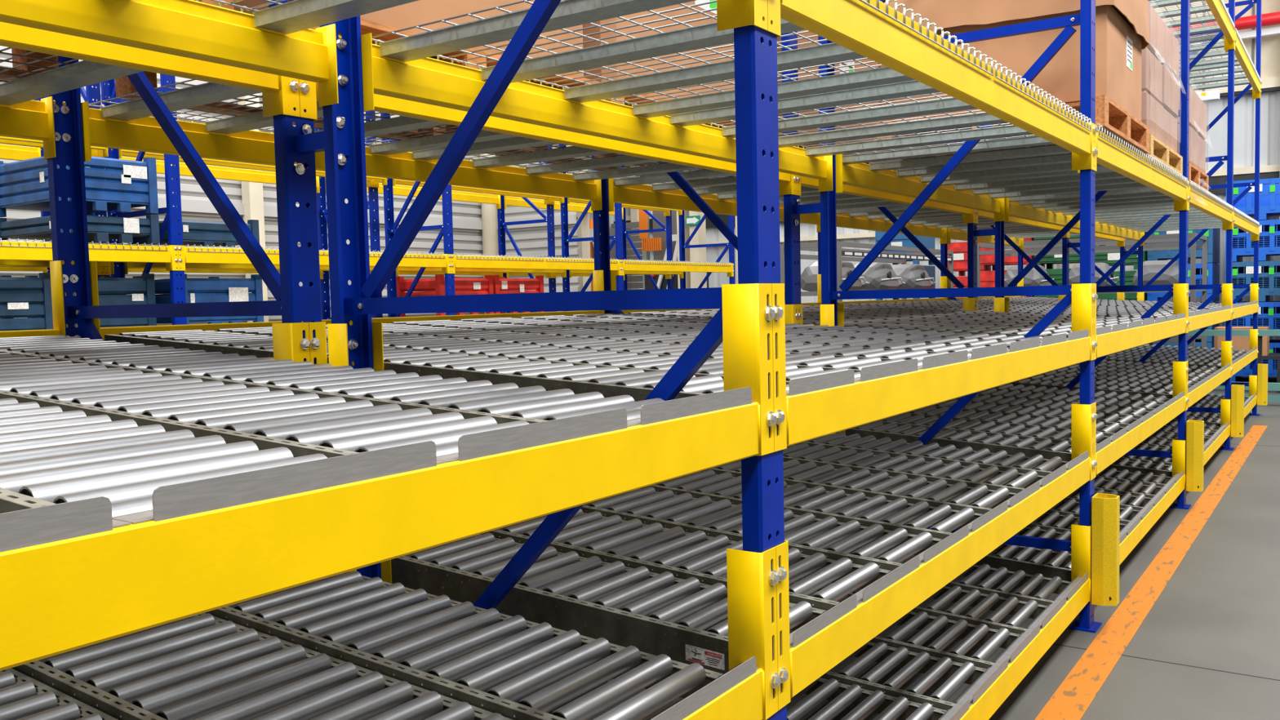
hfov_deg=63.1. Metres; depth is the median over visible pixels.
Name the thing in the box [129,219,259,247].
crate
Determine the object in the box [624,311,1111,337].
lane
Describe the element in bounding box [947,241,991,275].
bin
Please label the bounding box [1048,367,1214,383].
lane
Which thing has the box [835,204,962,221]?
deck
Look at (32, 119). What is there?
beam
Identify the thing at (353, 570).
beam
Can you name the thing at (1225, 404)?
beam
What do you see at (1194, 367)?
lane
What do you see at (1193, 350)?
lane
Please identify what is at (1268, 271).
plastic crate
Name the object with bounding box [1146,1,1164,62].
carton
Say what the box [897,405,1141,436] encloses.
lane
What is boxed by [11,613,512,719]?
lane
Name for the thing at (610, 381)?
lane
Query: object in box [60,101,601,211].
beam
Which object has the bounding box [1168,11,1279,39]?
pipe
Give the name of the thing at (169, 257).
beam
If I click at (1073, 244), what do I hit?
spacer
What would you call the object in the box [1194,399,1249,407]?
lane
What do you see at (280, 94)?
beam
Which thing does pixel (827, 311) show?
beam
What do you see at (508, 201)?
beam
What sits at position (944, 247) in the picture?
frame
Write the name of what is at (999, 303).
beam
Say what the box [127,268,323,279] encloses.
beam
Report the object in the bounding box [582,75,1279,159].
trim
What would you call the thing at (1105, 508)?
guard
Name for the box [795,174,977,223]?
beam
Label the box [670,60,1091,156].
deck
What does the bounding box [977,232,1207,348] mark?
rack
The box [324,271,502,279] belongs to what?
beam
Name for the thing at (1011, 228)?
deck
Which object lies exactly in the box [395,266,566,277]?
beam
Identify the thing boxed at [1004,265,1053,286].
tank
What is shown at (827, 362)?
lane
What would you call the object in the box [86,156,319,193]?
beam
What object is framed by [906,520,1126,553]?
lane
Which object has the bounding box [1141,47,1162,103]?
carton
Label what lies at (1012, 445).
lane
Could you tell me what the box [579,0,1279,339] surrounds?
wall
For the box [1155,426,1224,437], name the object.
lane
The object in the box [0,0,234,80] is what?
pallet
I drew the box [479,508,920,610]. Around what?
lane
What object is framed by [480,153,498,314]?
trim
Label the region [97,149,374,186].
beam
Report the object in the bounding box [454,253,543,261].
deck
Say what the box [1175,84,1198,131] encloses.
carton
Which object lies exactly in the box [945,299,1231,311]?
lane
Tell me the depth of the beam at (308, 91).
3.89 m
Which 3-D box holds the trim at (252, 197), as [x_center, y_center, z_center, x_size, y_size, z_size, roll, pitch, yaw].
[-7.403,-3.226,11.938,0.180,8.600,6.920,1,4,35]
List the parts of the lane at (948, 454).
rail, rail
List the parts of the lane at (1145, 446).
rail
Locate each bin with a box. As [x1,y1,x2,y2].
[875,231,935,265]
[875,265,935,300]
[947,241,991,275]
[953,275,968,297]
[977,237,1044,270]
[980,270,1034,297]
[1034,235,1079,240]
[1034,253,1079,269]
[1034,294,1071,297]
[1045,268,1071,285]
[1094,250,1147,269]
[1097,293,1146,300]
[1113,271,1136,285]
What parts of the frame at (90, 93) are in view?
post, post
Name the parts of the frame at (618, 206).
post, post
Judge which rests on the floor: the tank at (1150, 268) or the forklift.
the forklift
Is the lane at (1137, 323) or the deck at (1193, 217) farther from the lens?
the deck at (1193, 217)
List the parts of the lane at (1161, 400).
rail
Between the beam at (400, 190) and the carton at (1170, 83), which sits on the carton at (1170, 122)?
the carton at (1170, 83)
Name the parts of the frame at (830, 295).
post, foot plate, post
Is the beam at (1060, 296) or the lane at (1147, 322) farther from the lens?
the beam at (1060, 296)
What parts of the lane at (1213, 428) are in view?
rail, rail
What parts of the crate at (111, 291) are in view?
corner post, corner post, ribbed panel, corner post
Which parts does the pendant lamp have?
stem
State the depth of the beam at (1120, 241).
12.74 m
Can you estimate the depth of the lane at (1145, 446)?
8.80 m
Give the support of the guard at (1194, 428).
attached to the frame at (1184, 113)
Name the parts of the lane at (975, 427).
rail, rail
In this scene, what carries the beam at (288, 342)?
attached to the frame
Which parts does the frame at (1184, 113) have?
post, foot plate, post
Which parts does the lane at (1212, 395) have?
rail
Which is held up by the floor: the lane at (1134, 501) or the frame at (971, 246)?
the frame at (971, 246)
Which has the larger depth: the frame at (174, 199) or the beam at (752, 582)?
the frame at (174, 199)
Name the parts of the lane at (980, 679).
rail, rail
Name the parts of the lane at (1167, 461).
rail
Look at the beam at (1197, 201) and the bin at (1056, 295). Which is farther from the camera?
the bin at (1056, 295)
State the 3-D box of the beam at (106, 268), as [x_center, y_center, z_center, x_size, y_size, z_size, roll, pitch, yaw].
[-3.992,-0.976,10.823,0.086,0.212,3.218,1,4,35]
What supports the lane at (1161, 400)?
on the beam at (1106, 456)
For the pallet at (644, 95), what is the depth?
5.03 m
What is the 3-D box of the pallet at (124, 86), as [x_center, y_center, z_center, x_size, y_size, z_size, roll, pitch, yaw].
[-1.032,-1.058,4.070,1.080,0.140,1.480,1,4,35]
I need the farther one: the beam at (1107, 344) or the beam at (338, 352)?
the beam at (1107, 344)
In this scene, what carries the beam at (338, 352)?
attached to the frame
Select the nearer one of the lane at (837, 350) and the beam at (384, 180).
the lane at (837, 350)
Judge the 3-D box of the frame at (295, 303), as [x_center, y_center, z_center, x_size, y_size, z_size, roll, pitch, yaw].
[-1.550,-1.161,3.373,1.406,5.200,0.150,1,4,35]
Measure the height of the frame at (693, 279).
4.200 m
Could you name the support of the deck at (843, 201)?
on the beam at (968, 215)
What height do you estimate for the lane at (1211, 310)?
0.234 m
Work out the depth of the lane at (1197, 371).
9.91 m
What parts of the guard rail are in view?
rail, rail, rail, rail post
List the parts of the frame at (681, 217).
post, post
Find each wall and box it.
[0,45,484,325]
[497,143,579,311]
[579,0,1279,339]
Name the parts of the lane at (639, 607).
rail, rail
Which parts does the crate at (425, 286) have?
corner post, ribbed panel, corner post, ribbed panel, corner post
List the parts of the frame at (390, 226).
post, post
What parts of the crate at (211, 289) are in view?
ribbed panel, corner post, ribbed panel, corner post, ribbed panel, corner post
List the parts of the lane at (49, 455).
rail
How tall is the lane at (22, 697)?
0.234 m
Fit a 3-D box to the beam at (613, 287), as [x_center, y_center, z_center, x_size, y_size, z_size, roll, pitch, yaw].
[0.693,-0.473,7.785,0.096,0.356,3.234,1,4,35]
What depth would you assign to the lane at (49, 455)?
1.38 m
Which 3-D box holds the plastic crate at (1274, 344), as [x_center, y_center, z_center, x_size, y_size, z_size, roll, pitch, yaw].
[10.553,0.010,17.709,1.000,0.660,1.166,1,4,35]
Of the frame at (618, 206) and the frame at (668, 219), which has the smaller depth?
the frame at (618, 206)
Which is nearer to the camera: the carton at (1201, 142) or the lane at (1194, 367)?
the carton at (1201, 142)
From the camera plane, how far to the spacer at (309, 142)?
2.95 m
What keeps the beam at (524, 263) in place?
attached to the frame at (390, 226)
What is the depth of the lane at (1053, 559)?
5.25 m
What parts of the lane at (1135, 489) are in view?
rail, rail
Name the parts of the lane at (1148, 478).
rail, rail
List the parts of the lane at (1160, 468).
rail, rail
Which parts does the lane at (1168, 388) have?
rail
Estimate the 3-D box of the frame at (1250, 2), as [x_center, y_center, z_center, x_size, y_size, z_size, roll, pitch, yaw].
[7.028,-1.921,13.158,1.406,5.200,0.150,1,4,35]
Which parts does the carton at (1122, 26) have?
lid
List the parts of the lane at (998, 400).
rail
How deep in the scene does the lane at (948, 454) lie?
4.96 m
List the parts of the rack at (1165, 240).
corner post, cross rail, rail, rail, rail, rail, rail, rail, rail, corner post, cross rail, cross rail, corner post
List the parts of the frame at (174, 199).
post, post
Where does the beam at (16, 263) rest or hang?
attached to the frame
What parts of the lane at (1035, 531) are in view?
rail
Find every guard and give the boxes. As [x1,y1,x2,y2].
[1091,493,1119,605]
[1186,419,1204,491]
[1231,384,1244,437]
[1257,364,1267,405]
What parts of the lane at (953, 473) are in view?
rail, rail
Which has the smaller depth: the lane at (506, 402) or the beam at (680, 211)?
the lane at (506, 402)
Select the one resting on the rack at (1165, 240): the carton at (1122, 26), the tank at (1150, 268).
the tank at (1150, 268)
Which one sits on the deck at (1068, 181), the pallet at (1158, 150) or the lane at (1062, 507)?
the pallet at (1158, 150)
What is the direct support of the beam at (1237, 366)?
attached to the frame at (1229, 157)
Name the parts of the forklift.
frame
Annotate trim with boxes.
[132,197,576,230]
[237,93,268,322]
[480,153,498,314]
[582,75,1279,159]
[613,86,1279,229]
[613,164,1279,222]
[626,231,875,249]
[630,175,1279,339]
[1178,26,1279,48]
[1189,2,1254,79]
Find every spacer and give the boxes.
[293,116,349,174]
[794,198,820,225]
[974,225,995,244]
[1067,240,1079,253]
[1124,248,1137,257]
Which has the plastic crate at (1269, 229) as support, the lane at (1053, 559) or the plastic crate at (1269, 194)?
the plastic crate at (1269, 194)
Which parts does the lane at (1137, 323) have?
rail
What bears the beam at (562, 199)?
attached to the frame at (390, 226)
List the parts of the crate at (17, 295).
corner post, corner post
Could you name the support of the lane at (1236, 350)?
on the beam at (1237, 366)
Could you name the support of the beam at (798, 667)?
attached to the frame at (755, 48)
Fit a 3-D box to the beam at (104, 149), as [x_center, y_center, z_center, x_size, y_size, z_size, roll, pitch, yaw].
[-5.614,-1.811,7.963,0.086,0.212,3.218,1,4,35]
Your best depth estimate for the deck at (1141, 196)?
8.47 m
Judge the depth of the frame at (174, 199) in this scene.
8.81 m
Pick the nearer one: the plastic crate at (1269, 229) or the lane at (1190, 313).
the lane at (1190, 313)
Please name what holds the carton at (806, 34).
on the pallet at (781, 132)
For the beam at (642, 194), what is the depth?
7.04 m
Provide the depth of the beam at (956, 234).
12.78 m
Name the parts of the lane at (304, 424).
rail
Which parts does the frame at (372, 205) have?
post, post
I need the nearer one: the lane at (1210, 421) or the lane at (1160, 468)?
the lane at (1160, 468)
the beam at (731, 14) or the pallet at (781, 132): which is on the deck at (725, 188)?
the pallet at (781, 132)
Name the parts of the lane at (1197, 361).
rail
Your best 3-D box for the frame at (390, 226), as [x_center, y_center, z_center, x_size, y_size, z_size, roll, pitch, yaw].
[-2.494,-1.621,11.703,1.040,5.200,0.150,1,4,35]
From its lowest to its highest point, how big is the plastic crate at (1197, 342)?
0.660 m
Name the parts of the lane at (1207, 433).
rail, rail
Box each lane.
[0,335,755,425]
[0,352,632,462]
[0,398,446,524]
[0,496,131,552]
[0,667,118,719]
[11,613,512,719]
[104,329,856,401]
[203,326,919,384]
[204,570,759,719]
[325,323,968,372]
[382,320,1008,361]
[391,533,858,673]
[457,317,1039,353]
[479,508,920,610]
[485,678,684,719]
[518,315,1066,349]
[570,313,1088,342]
[580,486,969,570]
[613,676,970,719]
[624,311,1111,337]
[640,469,1008,538]
[663,310,1127,333]
[675,615,1008,710]
[698,309,1142,329]
[699,459,1039,514]
[782,442,1066,493]
[788,577,1066,634]
[794,431,1088,475]
[802,305,1176,322]
[802,306,1165,324]
[802,309,1154,327]
[804,590,1039,668]
[812,305,1185,320]
[824,546,1088,605]
[844,303,1194,319]
[845,421,1111,462]
[857,302,1201,318]
[869,413,1127,444]
[876,302,1208,315]
[894,301,1214,314]
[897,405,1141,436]
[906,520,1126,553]
[911,301,1220,312]
[924,399,1154,426]
[925,497,1141,535]
[926,300,1226,311]
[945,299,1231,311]
[946,394,1165,418]
[957,299,1235,309]
[973,543,1071,582]
[977,298,1239,309]
[977,387,1175,411]
[986,297,1244,307]
[986,383,1184,405]
[991,297,1247,306]
[1008,297,1251,306]
[1008,378,1194,399]
[1011,297,1254,305]
[1020,374,1201,392]
[1026,296,1257,304]
[1034,370,1208,387]
[1045,498,1153,524]
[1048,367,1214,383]
[1060,364,1220,379]
[1062,488,1164,510]
[1071,362,1225,376]
[1078,476,1174,497]
[1094,467,1183,487]
[1099,359,1230,372]
[1104,355,1235,368]
[1104,457,1172,477]
[1107,353,1239,365]
[1109,351,1243,362]
[1117,349,1247,360]
[1118,455,1172,465]
[1123,347,1250,358]
[1131,345,1253,355]
[1133,443,1207,452]
[1137,343,1257,353]
[1137,437,1213,448]
[1146,431,1219,443]
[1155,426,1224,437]
[1163,420,1229,431]
[1169,416,1220,426]
[1177,411,1220,420]
[1190,403,1246,408]
[1191,406,1220,416]
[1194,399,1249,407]
[1198,395,1253,402]
[1203,392,1256,400]
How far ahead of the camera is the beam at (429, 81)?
3.62 m
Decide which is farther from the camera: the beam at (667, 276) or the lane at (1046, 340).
the beam at (667, 276)
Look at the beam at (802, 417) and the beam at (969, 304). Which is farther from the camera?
the beam at (969, 304)
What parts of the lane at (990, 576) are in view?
rail, rail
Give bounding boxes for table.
[1262,352,1279,393]
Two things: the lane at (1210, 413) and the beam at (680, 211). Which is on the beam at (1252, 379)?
the lane at (1210, 413)
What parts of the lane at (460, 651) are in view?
rail, rail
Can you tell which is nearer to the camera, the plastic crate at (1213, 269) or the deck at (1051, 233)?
the deck at (1051, 233)
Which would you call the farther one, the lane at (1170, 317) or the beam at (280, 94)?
the lane at (1170, 317)
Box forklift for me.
[638,208,708,289]
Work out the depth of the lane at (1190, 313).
8.50 m
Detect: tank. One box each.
[800,260,869,291]
[853,262,905,290]
[891,263,936,289]
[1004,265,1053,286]
[1069,262,1119,286]
[1133,259,1188,285]
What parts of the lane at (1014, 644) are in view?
rail, rail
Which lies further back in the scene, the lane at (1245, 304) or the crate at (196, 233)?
the lane at (1245, 304)
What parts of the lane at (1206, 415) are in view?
rail, rail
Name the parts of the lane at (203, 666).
rail, rail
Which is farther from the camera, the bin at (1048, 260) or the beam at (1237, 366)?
the bin at (1048, 260)
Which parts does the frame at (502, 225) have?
post, post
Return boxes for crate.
[0,155,158,217]
[0,214,159,244]
[0,272,53,331]
[25,273,156,328]
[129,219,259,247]
[132,273,263,324]
[395,274,493,316]
[454,275,544,315]
[1146,262,1219,302]
[1147,228,1220,263]
[1152,339,1213,349]
[1195,302,1219,342]
[1224,301,1279,329]
[1225,219,1279,262]
[1225,260,1279,301]
[1226,177,1279,220]
[1231,339,1279,382]
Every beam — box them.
[0,0,338,107]
[0,22,300,117]
[0,96,61,159]
[0,136,108,157]
[0,138,97,156]
[0,143,41,168]
[0,241,178,271]
[0,259,114,274]
[0,260,70,337]
[0,265,104,275]
[0,266,48,272]
[0,283,777,671]
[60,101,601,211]
[69,261,604,341]
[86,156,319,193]
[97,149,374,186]
[104,265,372,275]
[104,569,356,719]
[111,148,386,185]
[117,262,374,274]
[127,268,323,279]
[177,245,451,273]
[271,322,310,362]
[298,79,797,195]
[308,304,799,364]
[320,177,501,208]
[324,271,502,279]
[327,323,348,366]
[336,32,832,191]
[347,304,834,371]
[374,178,551,204]
[380,432,835,583]
[392,178,564,203]
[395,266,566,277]
[398,271,553,278]
[450,253,622,275]
[504,195,623,219]
[506,272,625,280]
[551,197,670,216]
[553,272,671,279]
[567,197,682,214]
[569,270,683,278]
[601,177,820,232]
[610,270,821,314]
[621,259,733,276]
[682,546,781,719]
[716,0,767,31]
[766,0,1096,170]
[771,283,1096,451]
[775,403,1095,710]
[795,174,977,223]
[797,297,977,324]
[835,154,1004,222]
[836,213,946,244]
[837,275,947,303]
[837,297,1004,326]
[947,227,1023,250]
[947,277,1023,299]
[960,524,1091,719]
[975,209,1068,237]
[976,294,1066,310]
[1004,197,1079,229]
[1004,297,1008,311]
[1068,228,1125,246]
[1077,124,1190,210]
[1077,360,1188,478]
[1077,439,1186,564]
[1093,283,1189,359]
[1094,221,1144,245]
[1116,292,1125,300]
[1136,292,1144,301]
[1174,399,1231,465]
[1175,341,1232,409]
[1176,181,1234,230]
[1186,283,1233,333]
[1204,0,1235,49]
[1222,328,1258,377]
[1222,375,1257,417]
[1223,209,1260,240]
[1225,29,1262,98]
[1231,283,1259,319]
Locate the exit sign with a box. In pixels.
[685,215,700,226]
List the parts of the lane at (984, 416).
rail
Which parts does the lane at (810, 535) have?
rail, rail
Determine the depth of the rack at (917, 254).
14.60 m
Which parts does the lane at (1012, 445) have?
rail, rail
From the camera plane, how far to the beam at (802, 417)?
2.83 m
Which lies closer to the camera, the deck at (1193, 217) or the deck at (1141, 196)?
the deck at (1141, 196)
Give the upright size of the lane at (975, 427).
0.234 m
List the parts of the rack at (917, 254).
corner post, cross rail, cross rail, corner post, rail, rail, rail, corner post, cross rail, corner post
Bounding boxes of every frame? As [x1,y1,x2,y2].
[34,82,110,277]
[44,0,321,364]
[100,73,186,324]
[314,111,382,319]
[320,0,786,719]
[380,112,455,317]
[495,146,556,313]
[559,143,623,292]
[576,169,706,291]
[591,31,800,315]
[620,154,673,290]
[678,170,735,288]
[817,0,1102,632]
[817,206,977,303]
[940,225,1069,300]
[995,0,1191,509]
[1017,241,1124,297]
[1095,0,1235,450]
[1137,0,1262,415]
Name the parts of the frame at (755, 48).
post, post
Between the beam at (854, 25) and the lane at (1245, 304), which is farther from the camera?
the lane at (1245, 304)
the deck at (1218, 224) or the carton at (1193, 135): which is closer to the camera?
the carton at (1193, 135)
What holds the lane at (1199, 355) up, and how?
on the beam at (1237, 366)
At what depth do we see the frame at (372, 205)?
12.59 m
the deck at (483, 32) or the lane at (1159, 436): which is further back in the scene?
the lane at (1159, 436)
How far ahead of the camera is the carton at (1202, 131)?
8.37 m
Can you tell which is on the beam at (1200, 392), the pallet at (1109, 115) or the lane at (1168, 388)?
the lane at (1168, 388)
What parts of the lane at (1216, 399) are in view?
rail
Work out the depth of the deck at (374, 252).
11.06 m
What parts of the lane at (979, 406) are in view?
rail, rail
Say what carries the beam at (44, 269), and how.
attached to the frame
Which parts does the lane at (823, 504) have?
rail, rail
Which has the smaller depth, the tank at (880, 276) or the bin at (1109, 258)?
the tank at (880, 276)
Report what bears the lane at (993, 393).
on the beam at (1106, 456)
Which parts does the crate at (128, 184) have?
corner post, ribbed panel, ribbed panel, corner post, ribbed panel, ribbed panel, corner post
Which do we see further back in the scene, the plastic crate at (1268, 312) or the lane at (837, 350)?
the plastic crate at (1268, 312)
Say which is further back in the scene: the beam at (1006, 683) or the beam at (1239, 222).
the beam at (1239, 222)
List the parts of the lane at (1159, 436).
rail, rail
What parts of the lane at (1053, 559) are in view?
rail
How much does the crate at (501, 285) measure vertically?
0.550 m
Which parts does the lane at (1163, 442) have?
rail, rail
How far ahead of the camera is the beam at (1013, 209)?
9.06 m
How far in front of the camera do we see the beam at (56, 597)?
1.27 m
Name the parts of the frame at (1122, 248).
post, post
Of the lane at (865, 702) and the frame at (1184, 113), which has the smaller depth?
the lane at (865, 702)
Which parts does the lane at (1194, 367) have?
rail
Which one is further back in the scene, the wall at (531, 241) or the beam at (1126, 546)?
the wall at (531, 241)
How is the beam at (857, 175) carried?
attached to the frame at (830, 295)
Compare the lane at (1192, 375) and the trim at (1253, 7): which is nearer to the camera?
the lane at (1192, 375)
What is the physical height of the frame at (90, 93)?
5.200 m
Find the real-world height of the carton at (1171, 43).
0.263 m
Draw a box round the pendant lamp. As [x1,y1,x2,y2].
[1195,0,1219,101]
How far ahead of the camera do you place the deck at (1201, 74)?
12.20 m
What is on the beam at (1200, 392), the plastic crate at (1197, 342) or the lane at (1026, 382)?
the lane at (1026, 382)
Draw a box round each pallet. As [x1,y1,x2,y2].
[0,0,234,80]
[115,17,599,140]
[433,93,735,169]
[629,132,884,180]
[874,94,1149,159]
[979,133,1182,175]
[1178,162,1208,191]
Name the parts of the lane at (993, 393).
rail, rail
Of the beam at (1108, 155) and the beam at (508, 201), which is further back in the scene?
the beam at (508, 201)
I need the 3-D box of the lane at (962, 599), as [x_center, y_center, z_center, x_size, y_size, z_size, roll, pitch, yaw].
[0.583,1.020,5.105,2.759,0.234,0.448,1,4,35]
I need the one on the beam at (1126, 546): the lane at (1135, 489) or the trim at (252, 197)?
the lane at (1135, 489)
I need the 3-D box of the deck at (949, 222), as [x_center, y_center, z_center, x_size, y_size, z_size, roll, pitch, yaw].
[3.474,-1.440,10.671,1.371,0.061,1.515,1,4,35]
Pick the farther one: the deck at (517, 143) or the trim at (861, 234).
the trim at (861, 234)
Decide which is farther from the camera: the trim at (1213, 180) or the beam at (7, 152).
the trim at (1213, 180)
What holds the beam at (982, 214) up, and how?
attached to the frame at (944, 247)
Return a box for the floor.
[642,376,1279,719]
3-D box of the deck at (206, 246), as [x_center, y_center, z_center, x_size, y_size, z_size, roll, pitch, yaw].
[-3.836,-1.007,9.768,1.005,0.061,1.495,1,4,35]
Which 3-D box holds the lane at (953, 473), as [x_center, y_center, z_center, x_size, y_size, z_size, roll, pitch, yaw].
[0.570,0.451,5.072,2.759,0.234,0.448,1,4,35]
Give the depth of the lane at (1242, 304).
11.76 m
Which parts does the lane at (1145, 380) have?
rail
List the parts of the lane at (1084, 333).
rail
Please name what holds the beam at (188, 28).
attached to the frame
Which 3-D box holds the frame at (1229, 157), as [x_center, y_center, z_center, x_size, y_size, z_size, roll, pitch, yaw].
[5.195,-1.726,10.497,1.406,5.200,0.150,1,4,35]
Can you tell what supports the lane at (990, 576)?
on the beam at (1006, 683)
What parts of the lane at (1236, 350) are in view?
rail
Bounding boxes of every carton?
[233,0,583,86]
[558,0,734,127]
[777,29,878,152]
[878,62,940,159]
[884,0,1149,143]
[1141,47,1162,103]
[1141,90,1163,142]
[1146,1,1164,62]
[1160,24,1178,79]
[1160,64,1178,117]
[1163,107,1177,152]
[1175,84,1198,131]
[1177,124,1197,167]
[1195,97,1206,140]
[1197,134,1205,173]
[1213,326,1269,355]
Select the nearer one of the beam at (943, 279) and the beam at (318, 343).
the beam at (318, 343)
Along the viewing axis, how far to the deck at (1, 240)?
8.28 m
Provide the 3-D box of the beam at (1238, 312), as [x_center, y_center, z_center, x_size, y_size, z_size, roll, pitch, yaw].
[6.667,-0.667,11.530,0.096,0.356,3.234,1,4,35]
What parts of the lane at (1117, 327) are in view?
rail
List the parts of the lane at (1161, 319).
rail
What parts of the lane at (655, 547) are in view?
rail, rail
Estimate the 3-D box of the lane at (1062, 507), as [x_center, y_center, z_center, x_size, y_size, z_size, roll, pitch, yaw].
[1.902,0.879,7.020,2.759,0.234,0.448,1,4,35]
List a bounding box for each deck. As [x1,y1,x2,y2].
[0,47,142,106]
[0,238,168,250]
[88,79,515,155]
[184,244,328,255]
[195,0,418,34]
[326,250,444,258]
[371,0,994,118]
[412,136,702,181]
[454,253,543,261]
[540,256,617,262]
[613,168,818,199]
[623,258,680,264]
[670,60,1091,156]
[679,261,730,266]
[735,191,907,209]
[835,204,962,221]
[842,124,1152,182]
[908,216,1014,228]
[940,156,1187,198]
[950,223,1052,232]
[1004,230,1079,238]
[1008,180,1214,211]
[1052,195,1233,218]
[1094,207,1248,226]
[1118,216,1259,232]
[1148,0,1235,36]
[1176,28,1249,68]
[1178,57,1261,90]
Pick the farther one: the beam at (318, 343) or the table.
the table
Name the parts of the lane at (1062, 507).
rail, rail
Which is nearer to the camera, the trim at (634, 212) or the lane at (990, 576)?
the lane at (990, 576)
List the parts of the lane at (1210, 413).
rail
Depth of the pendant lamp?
16.47 m
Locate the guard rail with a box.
[1148,329,1279,402]
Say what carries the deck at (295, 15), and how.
on the beam at (731, 14)
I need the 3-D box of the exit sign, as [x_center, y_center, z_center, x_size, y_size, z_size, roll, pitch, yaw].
[0.918,-2.418,18.093,0.280,0.160,0.033,1,4,35]
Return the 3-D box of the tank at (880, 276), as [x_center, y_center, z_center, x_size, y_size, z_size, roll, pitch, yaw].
[3.545,-1.240,15.545,0.664,0.403,1.350,1,4,35]
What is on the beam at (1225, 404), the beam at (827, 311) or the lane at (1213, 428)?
the lane at (1213, 428)
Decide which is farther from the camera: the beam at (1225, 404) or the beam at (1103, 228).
the beam at (1103, 228)
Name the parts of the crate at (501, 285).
corner post, corner post, ribbed panel, corner post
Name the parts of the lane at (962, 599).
rail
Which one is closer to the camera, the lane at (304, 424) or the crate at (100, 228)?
the lane at (304, 424)
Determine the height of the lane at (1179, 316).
0.234 m
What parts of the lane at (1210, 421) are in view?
rail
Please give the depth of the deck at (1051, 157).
5.75 m
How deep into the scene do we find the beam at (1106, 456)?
6.04 m
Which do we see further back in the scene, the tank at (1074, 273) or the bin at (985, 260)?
the bin at (985, 260)
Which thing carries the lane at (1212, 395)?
on the beam at (1252, 379)
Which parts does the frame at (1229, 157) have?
foot plate, post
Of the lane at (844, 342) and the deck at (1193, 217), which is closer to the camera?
the lane at (844, 342)
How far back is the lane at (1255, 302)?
13.36 m
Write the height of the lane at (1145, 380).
0.234 m
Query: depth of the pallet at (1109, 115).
5.44 m
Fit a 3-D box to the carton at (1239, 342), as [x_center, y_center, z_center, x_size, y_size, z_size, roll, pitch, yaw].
[9.267,-0.296,16.058,0.702,0.420,0.600,1,4,35]
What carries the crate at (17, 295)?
on the deck
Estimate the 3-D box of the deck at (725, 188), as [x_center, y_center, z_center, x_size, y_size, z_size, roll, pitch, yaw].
[0.766,-1.152,6.741,1.371,0.061,1.515,1,4,35]
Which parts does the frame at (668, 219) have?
post, post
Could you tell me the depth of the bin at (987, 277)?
19.25 m
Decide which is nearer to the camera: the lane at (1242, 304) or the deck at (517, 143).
the deck at (517, 143)
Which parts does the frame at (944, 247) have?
post, post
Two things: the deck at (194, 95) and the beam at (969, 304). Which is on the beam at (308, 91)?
the deck at (194, 95)
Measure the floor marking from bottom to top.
0.002 m
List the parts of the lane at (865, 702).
rail, rail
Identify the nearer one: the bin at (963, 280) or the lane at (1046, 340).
the lane at (1046, 340)
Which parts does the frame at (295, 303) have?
post, post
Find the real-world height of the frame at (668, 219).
5.200 m
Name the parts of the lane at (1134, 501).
rail, rail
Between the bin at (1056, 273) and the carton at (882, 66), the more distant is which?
the bin at (1056, 273)
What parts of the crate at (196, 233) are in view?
ribbed panel, ribbed panel, corner post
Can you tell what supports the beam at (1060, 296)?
attached to the frame at (944, 247)
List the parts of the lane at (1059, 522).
rail, rail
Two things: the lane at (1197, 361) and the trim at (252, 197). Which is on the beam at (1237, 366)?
the lane at (1197, 361)
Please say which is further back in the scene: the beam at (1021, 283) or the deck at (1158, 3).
the beam at (1021, 283)
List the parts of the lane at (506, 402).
rail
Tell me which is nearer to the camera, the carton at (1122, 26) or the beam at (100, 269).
the carton at (1122, 26)
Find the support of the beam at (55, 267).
attached to the frame
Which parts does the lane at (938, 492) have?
rail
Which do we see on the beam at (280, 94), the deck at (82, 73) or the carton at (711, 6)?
the deck at (82, 73)
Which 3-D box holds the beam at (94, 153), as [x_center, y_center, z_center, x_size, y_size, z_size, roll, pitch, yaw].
[-5.839,-1.815,8.117,0.086,0.212,3.218,1,4,35]
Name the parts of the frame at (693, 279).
leg, leg, leg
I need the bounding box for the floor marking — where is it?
[1034,425,1267,719]
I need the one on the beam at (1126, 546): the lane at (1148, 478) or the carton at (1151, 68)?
the lane at (1148, 478)
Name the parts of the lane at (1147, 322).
rail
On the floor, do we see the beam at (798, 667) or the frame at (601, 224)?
the frame at (601, 224)
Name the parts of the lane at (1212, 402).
rail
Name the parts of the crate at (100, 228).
corner post, ribbed panel, ribbed panel, corner post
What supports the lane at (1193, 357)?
on the beam at (1237, 366)
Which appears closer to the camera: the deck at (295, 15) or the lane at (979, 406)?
the deck at (295, 15)
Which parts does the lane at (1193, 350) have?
rail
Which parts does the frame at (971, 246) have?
post, post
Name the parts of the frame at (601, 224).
post, post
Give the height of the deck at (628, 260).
0.061 m
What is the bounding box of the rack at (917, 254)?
[779,241,953,303]
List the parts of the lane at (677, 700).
rail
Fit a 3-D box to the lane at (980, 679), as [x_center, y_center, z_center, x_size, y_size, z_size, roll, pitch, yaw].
[0.069,1.074,4.360,2.759,0.234,0.448,1,4,35]
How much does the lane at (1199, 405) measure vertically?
0.234 m
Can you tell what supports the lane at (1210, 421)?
on the beam at (1252, 379)
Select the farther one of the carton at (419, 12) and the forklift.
the forklift
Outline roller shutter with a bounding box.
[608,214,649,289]
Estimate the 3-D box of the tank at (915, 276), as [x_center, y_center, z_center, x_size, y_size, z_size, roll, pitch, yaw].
[4.349,-1.326,16.712,0.664,0.403,1.350,1,4,35]
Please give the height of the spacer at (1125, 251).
0.147 m
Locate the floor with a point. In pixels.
(1207, 647)
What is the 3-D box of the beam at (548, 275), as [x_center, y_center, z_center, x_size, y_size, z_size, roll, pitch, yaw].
[-2.168,-1.171,13.470,0.086,0.212,3.218,1,4,35]
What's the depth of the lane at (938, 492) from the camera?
4.17 m
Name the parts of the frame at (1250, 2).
post, post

